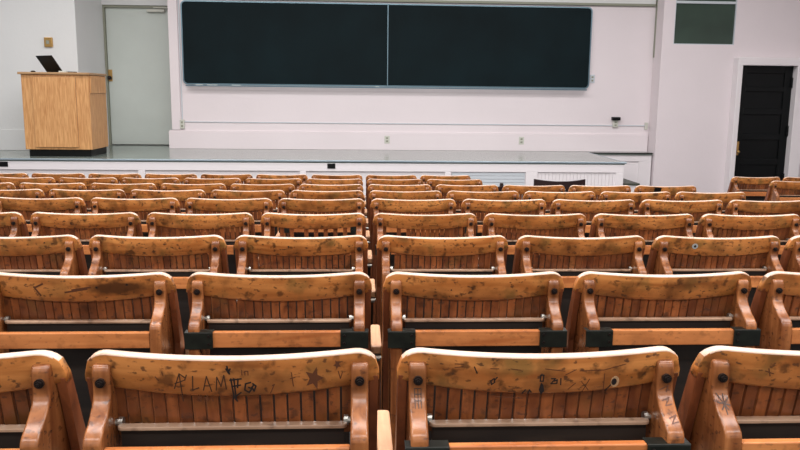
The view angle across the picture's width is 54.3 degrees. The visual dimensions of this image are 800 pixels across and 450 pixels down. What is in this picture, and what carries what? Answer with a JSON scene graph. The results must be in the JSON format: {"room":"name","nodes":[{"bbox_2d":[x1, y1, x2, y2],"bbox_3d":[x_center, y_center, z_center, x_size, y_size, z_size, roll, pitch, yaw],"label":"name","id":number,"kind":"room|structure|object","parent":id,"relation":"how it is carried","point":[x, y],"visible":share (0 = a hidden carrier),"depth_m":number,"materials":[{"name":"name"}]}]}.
{"room":"lecture hall","nodes":[
{"label":"lecture hall","id":0,"kind":"room"},
{"bbox_2d":[0,0,108,144],"bbox_3d":[-7.454,-2.968,12.639,4.835,4.900,1.450,0,10,-3],"label":"wall","id":1,"kind":"structure","parent":0,"point":[75,27],"depth_m":12.06,"materials":[{"name":"white paint"}]},
{"bbox_2d":[0,129,28,149],"bbox_3d":[-7.433,-1.340,12.171,4.835,0.325,0.015,0,10,-3],"label":"baseboard","id":2,"kind":"structure","parent":1,"relation":"attached to","point":[10,139],"depth_m":12.24,"materials":[{"name":"white paint"}]},
{"bbox_2d":[44,37,52,46],"bbox_3d":[-5.421,-2.819,12.015,0.124,0.145,0.042,0,10,-3],"label":"thermostat","id":3,"kind":"object","parent":1,"relation":"attached to","point":[48,41],"visible":1,"depth_m":12.00,"materials":[{"name":"gold metal"}]},
{"bbox_2d":[101,0,168,145],"bbox_3d":[-4.450,-3.083,13.514,1.257,4.900,0.300,0,10,-3],"label":"wall","id":4,"kind":"structure","parent":0,"point":[103,2],"depth_m":13.25,"materials":[{"name":"white paint"}]},
{"bbox_2d":[102,5,171,144],"bbox_3d":[-4.450,-2.574,13.503,1.257,2.380,0.190,0,10,-3],"label":"door","id":5,"kind":"structure","parent":4,"relation":"in","point":[136,37],"depth_m":13.51,"materials":[{"name":"grey paint"}]},
{"bbox_2d":[173,0,655,151],"bbox_3d":[2.340,-3.016,13.552,12.308,4.900,0.950,0,10,-3],"label":"wall","id":6,"kind":"structure","parent":0,"point":[622,40],"depth_m":13.14,"materials":[{"name":"white paint"}]},
{"bbox_2d":[167,0,180,129],"bbox_3d":[-3.697,-3.474,12.660,0.150,3.830,0.030,0,10,-3],"label":"trim","id":7,"kind":"structure","parent":6,"relation":"attached to","point":[171,4],"depth_m":12.79,"materials":[{"name":"white paint"}]},
{"bbox_2d":[178,0,182,119],"bbox_3d":[-3.608,-2.696,12.803,0.015,1.990,0.015,0,10,-3],"label":"conduit","id":8,"kind":"object","parent":6,"relation":"attached to","point":[178,0],"visible":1,"depth_m":12.79,"materials":[{"name":"grey paint"}]},
{"bbox_2d":[180,120,184,128],"bbox_3d":[-3.621,-1.678,12.960,0.075,0.150,0.043,0,10,-3],"label":"wall outlet","id":9,"kind":"object","parent":6,"relation":"attached to","point":[182,122],"visible":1,"depth_m":12.95,"materials":[{"name":"grey plastic"}]},
{"bbox_2d":[180,0,592,89],"bbox_3d":[-0.179,-2.955,12.881,6.776,1.368,0.130,0,10,-3],"label":"chalkboard","id":10,"kind":"object","parent":6,"relation":"attached to","point":[225,43],"visible":1,"depth_m":12.89,"materials":[{"name":"stone"}]},
{"bbox_2d":[186,85,586,89],"bbox_3d":[-0.185,-2.284,12.964,6.660,0.018,0.070,0,10,-3],"label":"chalk tray","id":11,"kind":"object","parent":10,"relation":"on","point":[502,87],"depth_m":13.03,"materials":[{"name":"silver metal"}]},
{"bbox_2d":[384,136,389,142],"bbox_3d":[-0.219,-1.444,13.178,0.090,0.130,0.043,0,10,-3],"label":"wall outlet","id":12,"kind":"object","parent":6,"relation":"attached to","point":[386,138],"visible":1,"depth_m":13.16,"materials":[{"name":"grey plastic"}]},
{"bbox_2d":[169,130,647,151],"bbox_3d":[0.204,-1.422,13.208,8.117,0.305,0.035,0,10,-3],"label":"baseboard","id":13,"kind":"structure","parent":6,"relation":"attached to","point":[178,139],"depth_m":13.19,"materials":[{"name":"white paint"}]},
{"bbox_2d":[185,121,644,125],"bbox_3d":[0.333,-1.711,13.177,7.850,0.016,0.015,0,10,-3],"label":"conduit","id":14,"kind":"object","parent":6,"relation":"attached to","point":[185,121],"visible":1,"depth_m":13.16,"materials":[{"name":"grey paint"}]},
{"bbox_2d":[289,0,655,6],"bbox_3d":[0.331,-3.681,12.826,7.900,0.040,0.050,0,10,-3],"label":"trim","id":15,"kind":"structure","parent":6,"relation":"attached to","point":[407,1],"depth_m":12.87,"materials":[{"name":"grey paint"}]},
{"bbox_2d":[519,137,523,143],"bbox_3d":[2.070,-1.440,13.299,0.090,0.130,0.043,0,10,-3],"label":"wall outlet","id":16,"kind":"object","parent":6,"relation":"attached to","point":[521,139],"visible":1,"depth_m":13.28,"materials":[{"name":"grey plastic"}]},
{"bbox_2d":[452,0,655,3],"bbox_3d":[0.332,-3.863,12.808,7.900,0.325,0.025,0,10,-3],"label":"trim","id":17,"kind":"structure","parent":6,"relation":"attached to","point":[569,1],"depth_m":12.97,"materials":[{"name":"white paint"}]},
{"bbox_2d":[590,75,594,82],"bbox_3d":[3.258,-2.475,13.200,0.085,0.140,0.018,0,10,-3],"label":"switch plate","id":18,"kind":"object","parent":6,"relation":"attached to","point":[592,77],"visible":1,"depth_m":13.19,"materials":[{"name":"grey paint"}]},
{"bbox_2d":[611,117,620,126],"bbox_3d":[3.685,-1.756,13.307,0.135,0.175,0.090,0,10,-3],"label":"wall outlet","id":19,"kind":"object","parent":6,"relation":"attached to","point":[615,119],"visible":1,"depth_m":13.31,"materials":[{"name":"grey plastic"}]},
{"bbox_2d":[647,0,799,192],"bbox_3d":[6.409,-2.900,13.125,4.225,4.900,0.350,0,10,-3],"label":"wall","id":20,"kind":"structure","parent":0,"point":[691,86],"depth_m":12.98,"materials":[{"name":"white paint"}]},
{"bbox_2d":[653,0,657,57],"bbox_3d":[4.312,-4.088,12.966,0.035,2.550,0.050,0,10,-3],"label":"conduit","id":21,"kind":"object","parent":20,"relation":"attached to","point":[656,0],"visible":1,"depth_m":13.08,"materials":[{"name":"grey paint"}]},
{"bbox_2d":[673,0,736,44],"bbox_3d":[5.017,-3.670,12.772,1.025,1.395,0.045,0,10,-3],"label":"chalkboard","id":22,"kind":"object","parent":20,"relation":"in","point":[699,22],"depth_m":12.84,"materials":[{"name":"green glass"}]},
{"bbox_2d":[723,57,799,192],"bbox_3d":[6.124,-1.601,13.070,1.195,2.350,0.200,0,10,-3],"label":"door","id":23,"kind":"structure","parent":20,"relation":"in","point":[763,140],"depth_m":13.06,"materials":[{"name":"black paint"}]},
{"bbox_3d":[-0.294,0.730,5.541,18.400,0.716,17.700,0,10,-3],"label":"floor","id":24,"kind":"structure","parent":0,"visible":0},
{"bbox_2d":[0,182,16,189],"bbox_3d":[-3.399,0.044,6.453,0.562,0.827,0.419,0,10,-3],"label":"chair","id":25,"kind":"object","parent":24,"relation":"on","point":[3,186],"visible":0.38,"depth_m":6.27,"materials":[{"name":"brown wood"}]},
{"bbox_2d":[0,173,28,177],"bbox_3d":[-4.045,-0.140,8.031,0.562,0.827,0.419,0,10,-3],"label":"chair","id":26,"kind":"object","parent":24,"relation":"on","point":[14,175],"visible":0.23,"depth_m":7.83,"materials":[{"name":"brown wood"}]},
{"bbox_2d":[0,212,29,236],"bbox_3d":[-2.144,0.323,3.994,0.562,0.827,0.427,0,10,-3],"label":"chair","id":27,"kind":"object","parent":24,"relation":"on","point":[16,221],"visible":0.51,"depth_m":3.82,"materials":[{"name":"brown wood"}]},
{"bbox_2d":[0,189,45,198],"bbox_3d":[-2.794,0.133,5.640,0.562,0.827,0.419,0,10,-3],"label":"chair","id":28,"kind":"object","parent":24,"relation":"on","point":[25,193],"visible":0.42,"depth_m":5.44,"materials":[{"name":"brown wood"}]},
{"bbox_2d":[0,177,55,189],"bbox_3d":[-3.443,-0.050,7.281,0.562,0.827,0.419,0,10,-3],"label":"chair","id":29,"kind":"object","parent":24,"relation":"on","point":[47,180],"visible":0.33,"depth_m":7.08,"materials":[{"name":"brown wood"}]},
{"bbox_2d":[0,350,85,449],"bbox_3d":[-0.890,0.610,1.562,0.562,0.827,0.419,0,10,-3],"label":"chair","id":30,"kind":"object","parent":24,"relation":"on","point":[53,419],"visible":1,"depth_m":1.39,"materials":[{"name":"brown wood"}]},
{"bbox_2d":[0,197,87,236],"bbox_3d":[-2.189,0.221,4.852,0.562,0.827,0.419,0,10,-3],"label":"chair","id":31,"kind":"object","parent":24,"relation":"on","point":[26,207],"visible":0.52,"depth_m":4.66,"materials":[{"name":"brown wood"}]},
{"bbox_2d":[0,235,90,319],"bbox_3d":[-1.539,0.425,3.203,0.562,0.827,0.427,0,10,-3],"label":"chair","id":32,"kind":"object","parent":24,"relation":"on","point":[18,255],"visible":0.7,"depth_m":3.02,"materials":[{"name":"brown wood"}]},
{"bbox_2d":[19,182,86,198],"bbox_3d":[-2.838,0.045,6.482,0.562,0.827,0.419,0,10,-3],"label":"chair","id":33,"kind":"object","parent":24,"relation":"on","point":[45,188],"visible":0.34,"depth_m":6.28,"materials":[{"name":"brown wood"}]},
{"bbox_2d":[31,173,85,183],"bbox_3d":[-3.484,-0.138,8.060,0.562,0.827,0.419,0,10,-3],"label":"chair","id":34,"kind":"object","parent":24,"relation":"on","point":[56,177],"visible":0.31,"depth_m":7.85,"materials":[{"name":"brown wood"}]},
{"bbox_2d":[30,212,145,271],"bbox_3d":[-1.583,0.324,4.028,0.562,0.827,0.419,0,10,-3],"label":"chair","id":35,"kind":"object","parent":24,"relation":"on","point":[42,223],"visible":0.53,"depth_m":3.83,"materials":[{"name":"brown wood"}]},
{"bbox_2d":[49,189,126,213],"bbox_3d":[-2.232,0.135,5.670,0.562,0.827,0.419,0,10,-3],"label":"chair","id":36,"kind":"object","parent":24,"relation":"on","point":[87,196],"visible":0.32,"depth_m":5.46,"materials":[{"name":"brown wood"}]},
{"bbox_2d":[59,177,118,189],"bbox_3d":[-2.881,-0.049,7.311,0.562,0.827,0.419,0,10,-3],"label":"chair","id":37,"kind":"object","parent":24,"relation":"on","point":[111,180],"visible":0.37,"depth_m":7.10,"materials":[{"name":"brown wood"}]},
{"bbox_2d":[0,272,184,427],"bbox_3d":[-0.933,0.520,2.383,0.562,0.827,0.419,0,10,-3],"label":"chair","id":38,"kind":"object","parent":24,"relation":"on","point":[53,313],"visible":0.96,"depth_m":2.20,"materials":[{"name":"brown wood"}]},
{"bbox_2d":[88,173,141,183],"bbox_3d":[-2.922,-0.137,8.090,0.562,0.827,0.419,0,10,-3],"label":"chair","id":39,"kind":"object","parent":24,"relation":"on","point":[118,177],"visible":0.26,"depth_m":7.88,"materials":[{"name":"brown wood"}]},
{"bbox_2d":[90,183,156,198],"bbox_3d":[-2.276,0.046,6.512,0.562,0.827,0.419,0,10,-3],"label":"chair","id":40,"kind":"object","parent":24,"relation":"on","point":[127,188],"visible":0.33,"depth_m":6.31,"materials":[{"name":"brown wood"}]},
{"bbox_2d":[90,197,180,236],"bbox_3d":[-1.627,0.223,4.878,0.562,0.827,0.427,0,10,-3],"label":"chair","id":41,"kind":"object","parent":24,"relation":"on","point":[142,208],"visible":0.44,"depth_m":4.68,"materials":[{"name":"brown wood"}]},
{"bbox_2d":[121,177,179,196],"bbox_3d":[-2.320,-0.048,7.341,0.562,0.827,0.419,0,10,-3],"label":"chair","id":42,"kind":"object","parent":24,"relation":"on","point":[158,182],"visible":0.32,"depth_m":7.13,"materials":[{"name":"brown wood"}]},
{"bbox_2d":[88,235,229,335],"bbox_3d":[-0.978,0.426,3.236,0.562,0.827,0.419,0,10,-3],"label":"chair","id":43,"kind":"object","parent":24,"relation":"on","point":[110,255],"visible":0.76,"depth_m":3.05,"materials":[{"name":"brown wood"}]},
{"bbox_2d":[130,189,206,232],"bbox_3d":[-1.671,0.136,5.700,0.562,0.827,0.419,0,10,-3],"label":"chair","id":44,"kind":"object","parent":24,"relation":"on","point":[181,196],"visible":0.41,"depth_m":5.50,"materials":[{"name":"brown wood"}]},
{"bbox_2d":[145,173,197,187],"bbox_3d":[-2.361,-0.136,8.120,0.562,0.827,0.419,0,10,-3],"label":"chair","id":45,"kind":"object","parent":24,"relation":"on","point":[181,177],"visible":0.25,"depth_m":7.91,"materials":[{"name":"brown wood"}]},
{"bbox_2d":[160,183,225,208],"bbox_3d":[-1.715,0.047,6.542,0.562,0.827,0.419,0,10,-3],"label":"chair","id":46,"kind":"object","parent":24,"relation":"on","point":[207,188],"visible":0.24,"depth_m":6.33,"materials":[{"name":"brown wood"}]},
{"bbox_2d":[146,212,254,273],"bbox_3d":[-1.021,0.325,4.054,0.562,0.827,0.427,0,10,-3],"label":"chair","id":47,"kind":"object","parent":24,"relation":"on","point":[228,223],"visible":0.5,"depth_m":3.87,"materials":[{"name":"brown wood"}]},
{"bbox_2d":[183,178,241,197],"bbox_3d":[-1.759,-0.047,7.370,0.562,0.827,0.419,0,10,-3],"label":"chair","id":48,"kind":"object","parent":24,"relation":"on","point":[227,182],"visible":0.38,"depth_m":7.16,"materials":[{"name":"brown wood"}]},
{"bbox_2d":[201,174,252,189],"bbox_3d":[-1.800,-0.135,8.149,0.562,0.827,0.419,0,10,-3],"label":"chair","id":49,"kind":"object","parent":24,"relation":"on","point":[242,177],"visible":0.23,"depth_m":7.94,"materials":[{"name":"brown wood"}]},
{"bbox_2d":[185,198,272,256],"bbox_3d":[-1.066,0.223,4.912,0.562,0.827,0.419,0,10,-3],"label":"chair","id":50,"kind":"object","parent":24,"relation":"on","point":[192,205],"visible":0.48,"depth_m":4.71,"materials":[{"name":"brown wood"}]},
{"bbox_2d":[83,348,378,449],"bbox_3d":[-0.329,0.611,1.591,0.562,0.827,0.419,0,10,-3],"label":"chair","id":51,"kind":"object","parent":24,"relation":"on","point":[121,384],"visible":1,"depth_m":1.40,"materials":[{"name":"brown wood"}]},
{"bbox_2d":[210,190,285,235],"bbox_3d":[-1.109,0.137,5.729,0.562,0.827,0.419,0,10,-3],"label":"chair","id":52,"kind":"object","parent":24,"relation":"on","point":[273,195],"visible":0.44,"depth_m":5.53,"materials":[{"name":"brown wood"}]},
{"bbox_2d":[230,183,294,236],"bbox_3d":[-1.154,0.048,6.571,0.562,0.827,0.419,0,10,-3],"label":"chair","id":53,"kind":"object","parent":24,"relation":"on","point":[288,188],"visible":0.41,"depth_m":6.37,"materials":[{"name":"brown wood"}]},
{"bbox_2d":[245,178,302,196],"bbox_3d":[-1.197,-0.046,7.400,0.562,0.827,0.419,0,10,-3],"label":"chair","id":54,"kind":"object","parent":24,"relation":"on","point":[296,182],"visible":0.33,"depth_m":7.20,"materials":[{"name":"brown wood"}]},
{"bbox_2d":[184,272,371,443],"bbox_3d":[-0.372,0.522,2.409,0.562,0.827,0.427,0,10,-3],"label":"chair","id":55,"kind":"object","parent":24,"relation":"on","point":[235,335],"visible":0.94,"depth_m":2.22,"materials":[{"name":"brown wood"}]},
{"bbox_2d":[256,174,307,183],"bbox_3d":[-1.238,-0.134,8.179,0.562,0.827,0.419,0,10,-3],"label":"chair","id":56,"kind":"object","parent":24,"relation":"on","point":[303,177],"visible":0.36,"depth_m":7.97,"materials":[{"name":"brown wood"}]},
{"bbox_2d":[234,235,367,328],"bbox_3d":[-0.416,0.428,3.262,0.562,0.827,0.427,0,10,-3],"label":"chair","id":57,"kind":"object","parent":24,"relation":"on","point":[284,248],"visible":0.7,"depth_m":3.08,"materials":[{"name":"brown wood"}]},
{"bbox_2d":[258,212,365,268],"bbox_3d":[-0.460,0.326,4.087,0.562,0.827,0.419,0,10,-3],"label":"chair","id":58,"kind":"object","parent":24,"relation":"on","point":[269,221],"visible":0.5,"depth_m":3.89,"materials":[{"name":"brown wood"}]},
{"bbox_2d":[275,198,364,236],"bbox_3d":[-0.505,0.225,4.937,0.562,0.827,0.427,0,10,-3],"label":"chair","id":59,"kind":"object","parent":24,"relation":"on","point":[286,205],"visible":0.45,"depth_m":4.74,"materials":[{"name":"brown wood"}]},
{"bbox_2d":[0,145,652,200],"bbox_3d":[-2.775,-0.782,12.411,14.145,0.763,2.870,0,10,-3],"label":"stage","id":60,"kind":"object","parent":24,"relation":"on","point":[597,168],"visible":0.48,"depth_m":11.22,"materials":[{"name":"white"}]},
{"bbox_2d":[0,162,7,166],"bbox_3d":[-5.499,-0.845,10.814,0.115,0.070,0.012,0,10,-3],"label":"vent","id":61,"kind":"object","parent":60,"relation":"attached to","point":[2,164],"depth_m":10.81,"materials":[{"name":"black"}]},
{"bbox_2d":[17,72,107,156],"bbox_3d":[-4.902,-1.627,11.435,0.990,1.188,0.790,0,10,-3],"label":"lectern","id":62,"kind":"object","parent":60,"relation":"on","point":[65,113],"visible":1,"depth_m":11.08,"materials":[{"name":"brown"}]},
{"bbox_2d":[36,55,68,71],"bbox_3d":[-4.971,-2.324,11.278,0.380,0.237,0.397,7,11,32],"label":"laptop","id":63,"kind":"object","parent":62,"relation":"on","point":[48,62],"visible":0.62,"depth_m":11.17,"materials":[{"name":"black"}]},
{"bbox_2d":[327,164,334,168],"bbox_3d":[-0.974,-0.836,11.053,0.112,0.070,0.012,0,10,-3],"label":"outlet","id":64,"kind":"object","parent":60,"relation":"attached to","point":[329,166],"depth_m":11.05,"materials":[{"name":"black"}]},
{"bbox_2d":[290,190,363,234],"bbox_3d":[-0.548,0.138,5.759,0.562,0.827,0.419,0,10,-3],"label":"chair","id":65,"kind":"object","parent":24,"relation":"on","point":[295,194],"visible":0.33,"depth_m":5.55,"materials":[{"name":"brown wood"}]},
{"bbox_2d":[299,184,362,234],"bbox_3d":[-0.592,0.049,6.601,0.562,0.827,0.419,0,10,-3],"label":"chair","id":66,"kind":"object","parent":24,"relation":"on","point":[307,187],"visible":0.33,"depth_m":6.39,"materials":[{"name":"brown wood"}]},
{"bbox_2d":[306,178,362,185],"bbox_3d":[-0.636,-0.045,7.430,0.562,0.827,0.419,0,10,-3],"label":"chair","id":67,"kind":"object","parent":24,"relation":"on","point":[310,180],"visible":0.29,"depth_m":7.22,"materials":[{"name":"brown wood"}]},
{"bbox_2d":[311,174,362,180],"bbox_3d":[-0.677,-0.133,8.209,0.562,0.827,0.419,0,10,-3],"label":"chair","id":68,"kind":"object","parent":24,"relation":"on","point":[315,176],"visible":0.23,"depth_m":8.00,"materials":[{"name":"brown wood"}]},
{"bbox_2d":[364,175,416,208],"bbox_3d":[-0.116,-0.132,8.239,0.562,0.827,0.419,0,10,-3],"label":"chair","id":69,"kind":"object","parent":24,"relation":"on","point":[389,177],"visible":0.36,"depth_m":8.03,"materials":[{"name":"brown wood"}]},
{"bbox_2d":[364,179,422,211],"bbox_3d":[-0.074,-0.044,7.459,0.562,0.827,0.419,0,10,-3],"label":"chair","id":70,"kind":"object","parent":24,"relation":"on","point":[369,181],"visible":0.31,"depth_m":7.25,"materials":[{"name":"brown wood"}]},
{"bbox_2d":[365,184,430,249],"bbox_3d":[-0.031,0.050,6.631,0.562,0.827,0.419,0,10,-3],"label":"chair","id":71,"kind":"object","parent":24,"relation":"on","point":[425,187],"visible":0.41,"depth_m":6.43,"materials":[{"name":"brown wood"}]},
{"bbox_2d":[366,190,441,249],"bbox_3d":[0.013,0.139,5.789,0.562,0.827,0.419,0,10,-3],"label":"chair","id":72,"kind":"object","parent":24,"relation":"on","point":[398,195],"visible":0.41,"depth_m":5.59,"materials":[{"name":"brown wood"}]},
{"bbox_2d":[366,198,455,278],"bbox_3d":[0.057,0.225,4.971,0.562,0.827,0.419,0,10,-3],"label":"chair","id":73,"kind":"object","parent":24,"relation":"on","point":[437,206],"visible":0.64,"depth_m":4.77,"materials":[{"name":"brown wood"}]},
{"bbox_2d":[368,213,476,373],"bbox_3d":[0.102,0.328,4.113,0.562,0.827,0.427,0,10,-3],"label":"chair","id":74,"kind":"object","parent":24,"relation":"on","point":[450,223],"visible":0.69,"depth_m":3.93,"materials":[{"name":"brown wood"}]},
{"bbox_2d":[370,235,507,410],"bbox_3d":[0.145,0.428,3.296,0.562,0.827,0.419,0,10,-3],"label":"chair","id":75,"kind":"object","parent":24,"relation":"on","point":[458,248],"visible":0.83,"depth_m":3.11,"materials":[{"name":"brown wood"}]},
{"bbox_2d":[420,175,470,183],"bbox_3d":[0.462,-0.131,8.269,0.594,0.827,0.419,0,10,-3],"label":"chair","id":76,"kind":"object","parent":24,"relation":"on","point":[424,178],"visible":0.22,"depth_m":8.06,"materials":[{"name":"brown wood"}]},
{"bbox_2d":[426,179,482,198],"bbox_3d":[0.503,-0.043,7.490,0.594,0.827,0.419,0,10,-3],"label":"chair","id":77,"kind":"object","parent":24,"relation":"on","point":[432,183],"visible":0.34,"depth_m":7.28,"materials":[{"name":"brown wood"}]},
{"bbox_2d":[435,184,497,213],"bbox_3d":[0.531,0.051,6.660,0.562,0.827,0.419,0,10,-3],"label":"chair","id":78,"kind":"object","parent":24,"relation":"on","point":[444,189],"visible":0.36,"depth_m":6.45,"materials":[{"name":"brown wood"}]},
{"bbox_2d":[371,271,566,449],"bbox_3d":[0.190,0.523,2.439,0.562,0.827,0.427,0,10,-3],"label":"chair","id":79,"kind":"object","parent":24,"relation":"on","point":[541,330],"visible":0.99,"depth_m":2.25,"materials":[{"name":"brown wood"}]},
{"bbox_2d":[446,191,518,232],"bbox_3d":[0.575,0.140,5.818,0.562,0.827,0.419,0,10,-3],"label":"chair","id":80,"kind":"object","parent":24,"relation":"on","point":[457,196],"visible":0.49,"depth_m":5.62,"materials":[{"name":"brown wood"}]},
{"bbox_2d":[498,183,504,191],"bbox_3d":[0.904,-0.162,9.152,0.590,0.700,0.510,-1,10,-11],"label":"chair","id":81,"kind":"object","parent":24,"relation":"on","point":[500,187],"visible":0.02,"depth_m":8.93,"materials":[{"name":"black plastic"}]},
{"bbox_2d":[461,199,545,239],"bbox_3d":[0.618,0.227,4.997,0.562,0.827,0.427,0,10,-3],"label":"chair","id":82,"kind":"object","parent":24,"relation":"on","point":[534,206],"visible":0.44,"depth_m":4.80,"materials":[{"name":"brown wood"}]},
{"bbox_2d":[478,213,585,313],"bbox_3d":[0.663,0.328,4.147,0.562,0.827,0.419,0,10,-3],"label":"chair","id":83,"kind":"object","parent":24,"relation":"on","point":[561,225],"visible":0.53,"depth_m":3.95,"materials":[{"name":"brown wood"}]},
{"bbox_2d":[502,185,564,214],"bbox_3d":[1.092,0.053,6.690,0.562,0.827,0.419,0,10,-3],"label":"chair","id":84,"kind":"object","parent":24,"relation":"on","point":[521,190],"visible":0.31,"depth_m":6.48,"materials":[{"name":"brown wood"}]},
{"bbox_2d":[377,346,690,449],"bbox_3d":[0.233,0.613,1.617,0.562,0.827,0.427,0,10,-3],"label":"chair","id":85,"kind":"object","parent":24,"relation":"on","point":[625,400],"visible":0.98,"depth_m":1.43,"materials":[{"name":"brown wood"}]},
{"bbox_2d":[523,191,595,216],"bbox_3d":[1.136,0.141,5.848,0.562,0.827,0.419,0,10,-3],"label":"chair","id":86,"kind":"object","parent":24,"relation":"on","point":[549,197],"visible":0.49,"depth_m":5.64,"materials":[{"name":"brown wood"}]},
{"bbox_2d":[534,179,584,191],"bbox_3d":[1.806,-0.179,9.128,0.590,0.762,0.510,0,10,-3],"label":"chair","id":87,"kind":"object","parent":24,"relation":"on","point":[566,184],"visible":0.22,"depth_m":8.84,"materials":[{"name":"black plastic"}]},
{"bbox_2d":[507,235,646,327],"bbox_3d":[0.706,0.430,3.321,0.562,0.827,0.427,0,10,-3],"label":"chair","id":88,"kind":"object","parent":24,"relation":"on","point":[621,254],"visible":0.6,"depth_m":3.14,"materials":[{"name":"brown wood"}]},
{"bbox_2d":[549,199,634,237],"bbox_3d":[1.179,0.227,5.030,0.562,0.827,0.419,0,10,-3],"label":"chair","id":89,"kind":"object","parent":24,"relation":"on","point":[587,208],"visible":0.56,"depth_m":4.83,"materials":[{"name":"brown wood"}]},
{"bbox_2d":[568,185,630,200],"bbox_3d":[1.653,0.054,6.720,0.562,0.827,0.419,0,10,-3],"label":"chair","id":90,"kind":"object","parent":24,"relation":"on","point":[597,190],"visible":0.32,"depth_m":6.51,"materials":[{"name":"brown wood"}]},
{"bbox_2d":[623,178,639,191],"bbox_3d":[3.489,-0.462,11.875,0.480,0.445,0.920,0,10,-3],"label":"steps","id":91,"kind":"structure","parent":24,"relation":"on","point":[631,184],"depth_m":11.41,"materials":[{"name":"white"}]},
{"bbox_2d":[598,191,670,214],"bbox_3d":[1.698,0.142,5.878,0.562,0.827,0.419,0,10,-3],"label":"chair","id":92,"kind":"object","parent":24,"relation":"on","point":[637,198],"visible":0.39,"depth_m":5.67,"materials":[{"name":"brown wood"}]},
{"bbox_2d":[586,213,693,268],"bbox_3d":[1.224,0.330,4.172,0.562,0.827,0.427,0,10,-3],"label":"chair","id":93,"kind":"object","parent":24,"relation":"on","point":[649,227],"visible":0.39,"depth_m":3.98,"materials":[{"name":"brown wood"}]},
{"bbox_2d":[562,271,760,413],"bbox_3d":[0.751,0.524,2.468,0.562,0.827,0.427,0,10,-3],"label":"chair","id":94,"kind":"object","parent":24,"relation":"on","point":[686,314],"visible":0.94,"depth_m":2.28,"materials":[{"name":"brown wood"}]},
{"bbox_2d":[634,185,695,205],"bbox_3d":[2.231,0.055,6.750,0.594,0.827,0.419,0,10,-3],"label":"chair","id":95,"kind":"object","parent":24,"relation":"on","point":[673,190],"visible":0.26,"depth_m":6.54,"materials":[{"name":"brown wood"}]},
{"bbox_2d":[637,199,722,235],"bbox_3d":[1.741,0.229,5.056,0.562,0.827,0.427,0,10,-3],"label":"chair","id":96,"kind":"object","parent":24,"relation":"on","point":[697,209],"visible":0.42,"depth_m":4.86,"materials":[{"name":"brown wood"}]},
{"bbox_2d":[673,192,745,214],"bbox_3d":[2.275,0.143,5.908,0.594,0.827,0.419,0,10,-3],"label":"chair","id":97,"kind":"object","parent":24,"relation":"on","point":[725,198],"visible":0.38,"depth_m":5.70,"materials":[{"name":"brown wood"}]},
{"bbox_2d":[645,235,783,315],"bbox_3d":[1.268,0.430,3.355,0.562,0.827,0.419,0,10,-3],"label":"chair","id":98,"kind":"object","parent":24,"relation":"on","point":[757,257],"visible":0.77,"depth_m":3.17,"materials":[{"name":"brown wood"}]},
{"bbox_2d":[677,346,799,449],"bbox_3d":[0.794,0.614,1.651,0.562,0.827,0.419,0,10,-3],"label":"chair","id":99,"kind":"object","parent":24,"relation":"on","point":[768,417],"visible":0.87,"depth_m":1.45,"materials":[{"name":"brown wood"}]},
{"bbox_2d":[694,214,799,260],"bbox_3d":[1.786,0.330,4.206,0.562,0.827,0.419,0,10,-3],"label":"chair","id":100,"kind":"object","parent":24,"relation":"on","point":[785,227],"visible":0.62,"depth_m":4.01,"materials":[{"name":"brown wood"}]},
{"bbox_2d":[727,177,779,200],"bbox_3d":[3.748,-0.124,8.443,0.562,0.827,0.419,0,10,-3],"label":"chair","id":101,"kind":"object","parent":24,"relation":"on","point":[755,188],"visible":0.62,"depth_m":8.25,"materials":[{"name":"brown wood"}]},
{"bbox_2d":[724,200,799,233],"bbox_3d":[2.302,0.230,5.090,0.562,0.827,0.419,0,10,-3],"label":"chair","id":102,"kind":"object","parent":24,"relation":"on","point":[734,207],"visible":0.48,"depth_m":4.89,"materials":[{"name":"brown wood"}]},
{"bbox_2d":[750,271,799,350],"bbox_3d":[1.312,0.524,2.502,0.562,0.827,0.419,0,10,-3],"label":"chair","id":103,"kind":"object","parent":24,"relation":"on","point":[775,306],"visible":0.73,"depth_m":2.30,"materials":[{"name":"brown wood"}]},
{"bbox_2d":[764,181,799,200],"bbox_3d":[3.789,-0.036,7.664,0.562,0.827,0.419,0,10,-3],"label":"chair","id":104,"kind":"object","parent":24,"relation":"on","point":[789,191],"visible":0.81,"depth_m":7.46,"materials":[{"name":"brown wood"}]},
{"bbox_2d":[780,235,799,272],"bbox_3d":[1.829,0.432,3.381,0.562,0.827,0.427,0,10,-3],"label":"chair","id":105,"kind":"object","parent":24,"relation":"on","point":[790,257],"visible":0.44,"depth_m":3.19,"materials":[{"name":"brown wood"}]},
{"bbox_2d":[782,177,799,181],"bbox_3d":[4.310,-0.123,8.472,0.562,0.827,0.419,0,10,-3],"label":"chair","id":106,"kind":"object","parent":24,"relation":"on","point":[792,179],"visible":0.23,"depth_m":8.26,"materials":[{"name":"brown wood"}]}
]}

